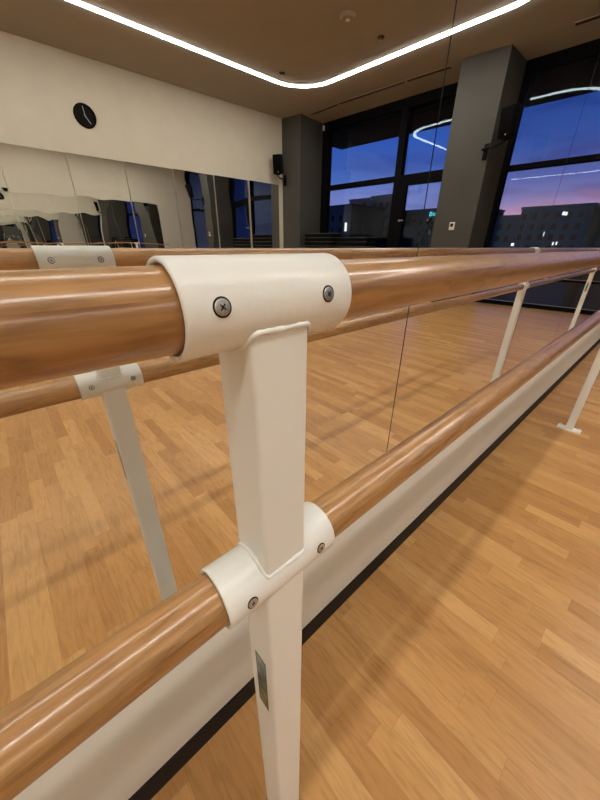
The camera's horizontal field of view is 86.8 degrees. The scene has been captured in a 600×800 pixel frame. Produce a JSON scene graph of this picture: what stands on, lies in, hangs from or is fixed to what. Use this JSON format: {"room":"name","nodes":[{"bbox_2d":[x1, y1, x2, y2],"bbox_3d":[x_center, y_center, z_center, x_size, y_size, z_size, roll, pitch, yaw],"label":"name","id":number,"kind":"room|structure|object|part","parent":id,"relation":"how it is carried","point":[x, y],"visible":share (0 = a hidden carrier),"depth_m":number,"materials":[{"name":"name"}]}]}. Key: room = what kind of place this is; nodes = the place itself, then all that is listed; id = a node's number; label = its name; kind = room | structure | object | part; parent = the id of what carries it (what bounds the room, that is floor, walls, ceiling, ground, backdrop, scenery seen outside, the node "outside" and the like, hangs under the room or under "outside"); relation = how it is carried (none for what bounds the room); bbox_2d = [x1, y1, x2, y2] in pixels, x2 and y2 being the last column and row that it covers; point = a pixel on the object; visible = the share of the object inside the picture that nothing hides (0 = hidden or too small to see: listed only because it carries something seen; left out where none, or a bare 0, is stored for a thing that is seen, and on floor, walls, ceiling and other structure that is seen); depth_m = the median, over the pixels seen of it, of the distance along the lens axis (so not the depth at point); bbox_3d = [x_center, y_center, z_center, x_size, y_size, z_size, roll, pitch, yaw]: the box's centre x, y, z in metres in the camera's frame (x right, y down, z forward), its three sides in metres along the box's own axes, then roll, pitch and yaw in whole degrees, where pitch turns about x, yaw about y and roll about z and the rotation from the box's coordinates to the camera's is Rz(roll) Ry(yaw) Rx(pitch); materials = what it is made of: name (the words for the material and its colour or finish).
{"room":"dance studio","nodes":[
{"label":"dance studio","id":0,"kind":"room"},
{"bbox_2d":[151,343,599,799],"bbox_3d":[3.087,2.020,-1.230,15.150,0.120,8.220,-21,33,-37],"label":"floor","id":1,"kind":"structure","parent":0,"point":[466,666],"depth_m":1.01,"materials":[{"name":"brown wood"}]},
{"bbox_2d":[0,251,599,799],"bbox_3d":[0.270,0.333,0.681,13.000,1.182,0.136,-21,33,-37],"label":"ballet barre","id":2,"kind":"object","parent":1,"relation":"on","point":[258,312],"visible":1,"depth_m":0.20,"materials":[{"name":"brown wood"}]},
{"bbox_3d":[-0.028,0.462,0.447,0.042,1.139,0.042,-21,33,-37],"label":"post","id":3,"kind":"part","parent":2,"relation":"part of","materials":[{"name":"white metal"}]},
{"bbox_3d":[0.274,-0.175,0.431,13.000,0.042,0.042,-21,33,-37],"label":"rail","id":4,"kind":"part","parent":2,"relation":"part of","materials":[{"name":"brown wood"}]},
{"bbox_3d":[1.947,0.204,2.297,0.072,0.016,0.136,-21,33,-37],"label":"plate","id":5,"kind":"part","parent":2,"relation":"part of","materials":[{"name":"white metal"}]},
{"bbox_3d":[1.952,-0.306,2.047,0.042,1.139,0.042,-21,33,-37],"label":"post","id":6,"kind":"part","parent":2,"relation":"part of","materials":[{"name":"white metal"}]},
{"bbox_3d":[0.380,-1.251,0.508,15.100,4.180,0.114,-21,33,-37],"label":"wall","id":7,"kind":"structure","parent":0,"visible":0},
{"bbox_2d":[0,0,455,708],"bbox_3d":[-0.091,-0.575,0.283,1.004,2.343,0.005,-21,33,-37],"label":"mirror panel","id":8,"kind":"object","parent":7,"relation":"attached to","point":[132,132],"visible":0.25,"depth_m":0.43,"materials":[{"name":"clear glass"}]},
{"bbox_2d":[12,323,599,799],"bbox_3d":[0.409,0.428,1.277,14.900,0.322,0.018,-21,33,-37],"label":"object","id":9,"kind":"structure","parent":7,"relation":"attached to","point":[121,756],"depth_m":0.79,"materials":[{"name":"white paint"}]},
{"bbox_2d":[128,339,599,799],"bbox_3d":[0.409,0.610,1.366,14.900,0.083,0.021,-21,33,-37],"label":"baseboard","id":10,"kind":"structure","parent":7,"relation":"attached to","point":[189,749],"depth_m":1.08,"materials":[{"name":"black"}]},
{"bbox_2d":[386,0,599,451],"bbox_3d":[0.660,-0.866,0.890,1.004,2.343,0.005,-21,33,-37],"label":"mirror panel","id":11,"kind":"object","parent":7,"relation":"attached to","point":[518,76],"visible":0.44,"depth_m":0.92,"materials":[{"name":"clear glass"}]},
{"bbox_2d":[501,54,599,374],"bbox_3d":[1.410,-1.157,1.497,1.004,2.343,0.005,-21,33,-37],"label":"mirror panel","id":12,"kind":"object","parent":7,"relation":"attached to","point":[575,211],"visible":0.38,"depth_m":1.56,"materials":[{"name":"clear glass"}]},
{"bbox_2d":[553,214,599,340],"bbox_3d":[2.161,-1.448,2.103,1.004,2.343,0.005,-21,33,-37],"label":"mirror panel","id":13,"kind":"object","parent":7,"relation":"attached to","point":[586,281],"visible":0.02,"depth_m":2.32,"materials":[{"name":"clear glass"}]},
{"bbox_2d":[583,279,599,320],"bbox_3d":[2.911,-1.740,2.710,1.004,2.343,0.005,-21,33,-37],"label":"mirror panel","id":14,"kind":"object","parent":7,"relation":"attached to","point":[594,306],"visible":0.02,"depth_m":2.92,"materials":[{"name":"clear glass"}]}
]}

